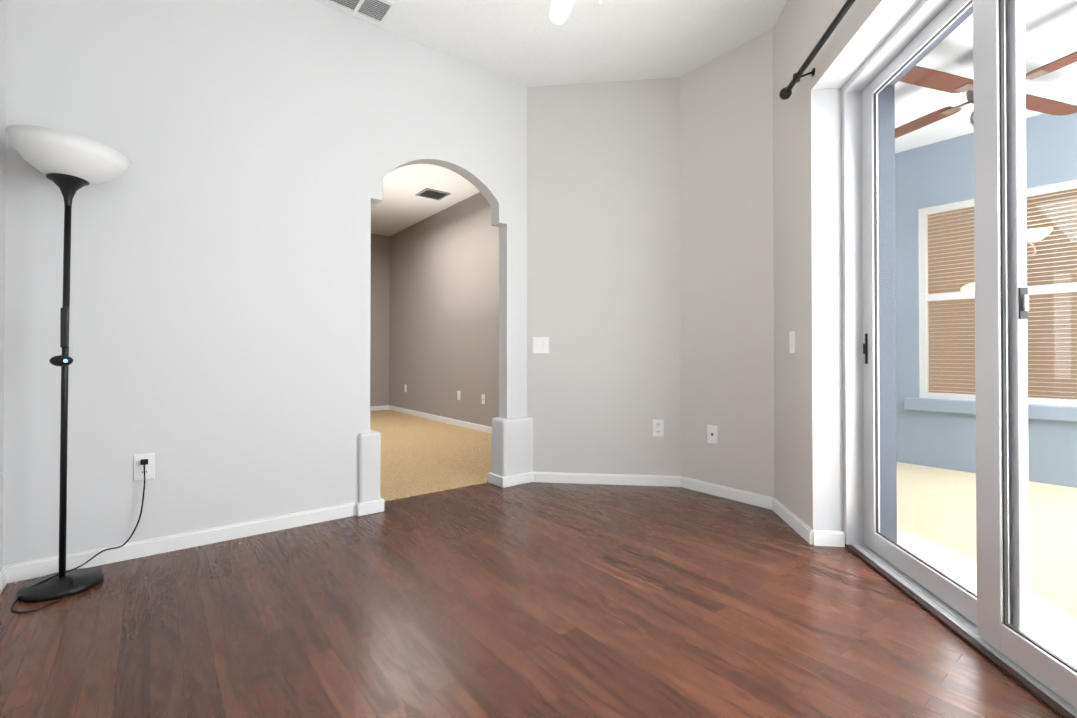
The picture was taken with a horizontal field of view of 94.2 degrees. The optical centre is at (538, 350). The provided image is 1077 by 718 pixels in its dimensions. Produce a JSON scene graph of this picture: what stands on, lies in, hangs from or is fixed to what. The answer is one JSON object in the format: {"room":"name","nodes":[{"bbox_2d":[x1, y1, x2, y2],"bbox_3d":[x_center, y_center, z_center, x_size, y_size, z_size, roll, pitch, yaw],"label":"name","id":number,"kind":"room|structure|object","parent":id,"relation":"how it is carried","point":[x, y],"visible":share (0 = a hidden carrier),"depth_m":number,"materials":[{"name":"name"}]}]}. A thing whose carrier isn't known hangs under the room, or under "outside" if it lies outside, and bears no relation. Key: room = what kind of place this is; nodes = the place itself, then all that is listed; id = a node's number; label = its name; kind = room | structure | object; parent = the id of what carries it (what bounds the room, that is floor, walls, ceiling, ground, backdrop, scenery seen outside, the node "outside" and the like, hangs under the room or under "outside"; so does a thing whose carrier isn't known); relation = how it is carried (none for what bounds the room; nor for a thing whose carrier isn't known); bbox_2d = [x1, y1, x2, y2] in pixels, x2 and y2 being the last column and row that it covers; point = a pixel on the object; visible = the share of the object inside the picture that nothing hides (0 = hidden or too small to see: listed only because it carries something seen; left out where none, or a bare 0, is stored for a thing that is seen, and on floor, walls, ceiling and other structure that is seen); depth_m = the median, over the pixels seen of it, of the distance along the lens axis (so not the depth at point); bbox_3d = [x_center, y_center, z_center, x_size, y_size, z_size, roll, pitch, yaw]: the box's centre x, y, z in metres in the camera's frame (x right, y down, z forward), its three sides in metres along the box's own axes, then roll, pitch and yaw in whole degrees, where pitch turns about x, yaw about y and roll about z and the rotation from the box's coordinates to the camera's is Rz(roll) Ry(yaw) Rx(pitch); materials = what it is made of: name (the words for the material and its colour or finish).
{"room":"empty living room","nodes":[
{"label":"empty living room","id":0,"kind":"room"},
{"bbox_2d":[0,0,6,568],"bbox_3d":[-0.591,-0.485,-0.045,0.112,2.722,4.905,0,-1,-38],"label":"wall","id":1,"kind":"structure","parent":0,"point":[3,49],"depth_m":1.89,"materials":[{"name":"white paint"}]},
{"bbox_2d":[0,564,11,593],"bbox_3d":[-0.541,0.843,-0.017,0.013,0.068,4.905,0,-1,-38],"label":"baseboard","id":2,"kind":"structure","parent":1,"relation":"attached to","point":[6,570],"depth_m":1.90,"materials":[{"name":"white"}]},
{"bbox_2d":[3,0,526,564],"bbox_3d":[-1.071,-0.464,2.748,2.618,2.722,0.098,0,-1,-38],"label":"wall","id":3,"kind":"structure","parent":0,"point":[219,340],"depth_m":2.34,"materials":[{"name":"white paint"}]},
{"bbox_2d":[134,453,154,480],"bbox_3d":[-1.712,0.507,2.176,0.071,0.112,0.009,0,-1,-38],"label":"outlet","id":4,"kind":"object","parent":3,"relation":"attached to","point":[149,470],"visible":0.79,"depth_m":2.17,"materials":[{"name":"white plastic"}]},
{"bbox_2d":[12,502,356,581],"bbox_3d":[-1.502,0.860,2.334,1.319,0.068,0.013,0,-1,-38],"label":"baseboard","id":5,"kind":"structure","parent":3,"relation":"attached to","point":[20,571],"depth_m":2.24,"materials":[{"name":"white"}]},
{"bbox_2d":[370,234,389,405],"bbox_3d":[-3.663,-0.433,6.880,3.502,2.722,0.112,0,-1,-38],"label":"wall","id":6,"kind":"structure","parent":0,"point":[379,320],"depth_m":7.75,"materials":[{"name":"grey paint"}]},
{"bbox_2d":[370,405,387,410],"bbox_3d":[-3.680,0.885,6.776,3.360,0.068,0.013,0,-1,-38],"label":"baseboard","id":7,"kind":"structure","parent":6,"relation":"attached to","point":[372,408],"depth_m":7.71,"materials":[{"name":"white wood"}]},
{"bbox_2d":[370,410,491,500],"bbox_3d":[-2.239,0.955,4.974,3.502,0.099,4.778,0,-1,-38],"label":"floor carpet","id":8,"kind":"object","parent":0,"point":[420,455],"visible":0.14,"depth_m":4.28,"materials":[{"name":"beige carpet"}]},
{"bbox_2d":[389,192,498,426],"bbox_3d":[-0.833,-0.439,6.000,0.112,2.722,4.748,0,-1,-38],"label":"wall","id":9,"kind":"structure","parent":0,"point":[444,312],"depth_m":6.30,"materials":[{"name":"grey paint"}]},
{"bbox_2d":[388,405,491,433],"bbox_3d":[-0.883,0.879,5.951,0.014,0.068,4.748,0,-1,-38],"label":"baseboard","id":10,"kind":"structure","parent":9,"relation":"attached to","point":[479,427],"depth_m":6.33,"materials":[{"name":"white wood"}]},
{"bbox_2d":[457,391,460,399],"bbox_3d":[-0.964,0.547,6.062,0.009,0.112,0.071,0,-1,-38],"label":"outlet","id":11,"kind":"object","parent":9,"relation":"attached to","point":[458,395],"visible":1,"depth_m":6.05,"materials":[{"name":"white plastic"}]},
{"bbox_2d":[482,394,484,404],"bbox_3d":[-0.620,0.551,5.619,0.008,0.112,0.071,0,-1,-38],"label":"outlet","id":12,"kind":"object","parent":9,"relation":"attached to","point":[483,398],"visible":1,"depth_m":5.61,"materials":[{"name":"white plastic"}]},
{"bbox_2d":[0,482,1060,717],"bbox_3d":[0.700,0.929,1.013,3.285,0.090,5.085,0,-1,-38],"label":"floor","id":13,"kind":"structure","parent":0,"point":[548,600],"depth_m":1.61,"materials":[{"name":"laminate"}]},
{"bbox_2d":[5,124,147,612],"bbox_3d":[-1.747,0.054,1.912,0.409,1.675,0.367,0,-1,-38],"label":"floor lamp","id":14,"kind":"object","parent":13,"relation":"on","point":[69,165],"visible":1,"depth_m":1.87,"materials":[{"name":"black metal"}]},
{"bbox_2d":[356,429,383,515],"bbox_3d":[-0.971,0.677,2.817,0.147,0.442,0.184,0,-1,-38],"label":"plinth","id":15,"kind":"object","parent":13,"relation":"on","point":[370,501],"depth_m":2.75,"materials":[{"name":"white paint"}]},
{"bbox_2d":[488,417,534,487],"bbox_3d":[-0.172,0.681,3.438,0.295,0.442,0.184,0,-1,-38],"label":"plinth","id":16,"kind":"object","parent":13,"relation":"on","point":[512,451],"depth_m":3.36,"materials":[{"name":"white paint"}]},
{"bbox_2d":[313,0,786,235],"bbox_3d":[-0.682,-1.869,2.961,3.690,0.090,10.050,0,-1,-38],"label":"ceiling","id":17,"kind":"structure","parent":0,"point":[527,43],"depth_m":2.94,"materials":[{"name":"white paint"}]},
{"bbox_2d":[323,0,396,25],"bbox_3d":[-0.933,-1.821,2.623,0.315,0.010,0.210,0,-1,-38],"label":"ceiling vent","id":18,"kind":"object","parent":17,"relation":"in","point":[379,12],"visible":1,"depth_m":2.66,"materials":[{"name":"white metal"}]},
{"bbox_2d":[415,188,450,199],"bbox_3d":[-1.216,-1.796,5.775,0.300,0.013,0.300,0,-1,-38],"label":"ceiling vent","id":19,"kind":"object","parent":17,"relation":"in","point":[432,194],"visible":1,"depth_m":5.76,"materials":[{"name":"grey metal"}]},
{"bbox_2d":[549,0,601,24],"bbox_3d":[0.219,-1.568,1.835,1.112,0.529,1.106,0,-1,-38],"label":"ceiling fan","id":20,"kind":"object","parent":17,"relation":"hanging from","point":[560,10],"visible":1,"depth_m":2.32,"materials":[{"name":"white"}]},
{"bbox_2d":[527,77,680,475],"bbox_3d":[0.462,-0.459,3.446,1.067,2.722,0.177,0,0,11],"label":"wall","id":21,"kind":"structure","parent":0,"point":[603,252],"depth_m":3.39,"materials":[{"name":"white paint"}]},
{"bbox_2d":[533,337,548,352],"bbox_3d":[0.015,-0.035,3.437,0.112,0.112,0.010,0,0,7],"label":"light switch","id":22,"kind":"object","parent":21,"relation":"attached to","point":[540,344],"visible":1,"depth_m":3.44,"materials":[{"name":"white plastic"}]},
{"bbox_2d":[653,419,663,436],"bbox_3d":[0.797,0.518,3.335,0.071,0.112,0.009,0,0,7],"label":"outlet","id":23,"kind":"object","parent":21,"relation":"attached to","point":[658,427],"visible":1,"depth_m":3.33,"materials":[{"name":"white plastic"}]},
{"bbox_2d":[534,472,844,546],"bbox_3d":[0.783,0.865,2.944,0.710,0.068,1.801,0,-1,-38],"label":"baseboard","id":24,"kind":"structure","parent":21,"relation":"attached to","point":[815,537],"depth_m":3.13,"materials":[{"name":"white"}]},
{"bbox_2d":[680,29,773,496],"bbox_3d":[1.179,-0.461,3.114,0.112,2.722,0.723,0,-1,-38],"label":"wall","id":25,"kind":"structure","parent":0,"point":[726,269],"depth_m":3.05,"materials":[{"name":"white paint"}]},
{"bbox_2d":[707,425,717,443],"bbox_3d":[1.087,0.525,3.128,0.008,0.112,0.071,0,-1,-38],"label":"outlet","id":26,"kind":"object","parent":25,"relation":"attached to","point":[712,433],"visible":1,"depth_m":3.13,"materials":[{"name":"white plastic"}]},
{"bbox_2d":[773,0,920,530],"bbox_3d":[1.294,-0.473,1.572,0.245,2.722,2.507,0,0,7],"label":"wall","id":27,"kind":"structure","parent":0,"point":[808,300],"depth_m":2.32,"materials":[{"name":"grey paint"}]},
{"bbox_2d":[789,331,795,352],"bbox_3d":[1.287,-0.040,2.542,0.010,0.112,0.071,0,0,7],"label":"light switch","id":28,"kind":"object","parent":27,"relation":"attached to","point":[792,341],"visible":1,"depth_m":2.53,"materials":[{"name":"white plastic"}]},
{"bbox_2d":[779,0,855,99],"bbox_3d":[1.082,-1.264,1.282,0.104,0.067,2.380,0,0,7],"label":"curtain rod","id":29,"kind":"object","parent":27,"relation":"attached to","point":[785,93],"visible":1,"depth_m":2.10,"materials":[{"name":"black metal"}]},
{"bbox_2d":[842,0,1076,717],"bbox_3d":[1.348,-0.162,1.471,0.112,2.100,1.650,0,0,7],"label":"door frame","id":30,"kind":"structure","parent":27,"relation":"attached to","point":[989,620],"depth_m":1.50,"materials":[{"name":"white"}]},
{"bbox_2d":[878,4,972,542],"bbox_3d":[1.471,-0.473,1.550,0.112,2.722,2.507,0,0,7],"label":"wall","id":31,"kind":"structure","parent":0,"point":[888,460],"depth_m":2.27,"materials":[{"name":"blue paint"}]},
{"bbox_2d":[895,105,1076,487],"bbox_3d":[3.967,-0.350,2.880,0.150,2.648,4.838,0,-1,-38],"label":"wall","id":32,"kind":"structure","parent":0,"point":[1041,429],"depth_m":3.86,"materials":[{"name":"blue paint"}]},
{"bbox_2d":[919,180,1076,406],"bbox_3d":[3.592,-0.379,3.525,0.244,1.815,1.740,0,-1,-38],"label":"window","id":33,"kind":"structure","parent":32,"relation":"in","point":[1064,250],"depth_m":3.67,"materials":[{"name":"white"}]},
{"bbox_2d":[895,0,1076,152],"bbox_3d":[2.516,-1.682,1.835,3.738,0.075,4.950,0,-1,-38],"label":"ceiling","id":34,"kind":"structure","parent":0,"point":[1061,24],"depth_m":2.93,"materials":[{"name":"white paint"}]},
{"bbox_2d":[895,51,1076,137],"bbox_3d":[2.462,-1.404,2.727,1.058,0.469,1.058,0,0,27],"label":"lanai ceiling fan","id":35,"kind":"object","parent":34,"relation":"hanging from","point":[963,84],"depth_m":2.68,"materials":[{"name":"wood"},{"name":"metal"}]},
{"label":"outside","id":36,"kind":"structure","parent":0,"visible":0},
{"bbox_2d":[847,462,1076,716],"bbox_3d":[2.655,0.946,1.543,4.000,0.094,4.350,0,-1,-38],"label":"floor","id":37,"kind":"structure","parent":36,"point":[1049,594],"depth_m":2.42,"materials":[{"name":"concrete"}]}
]}

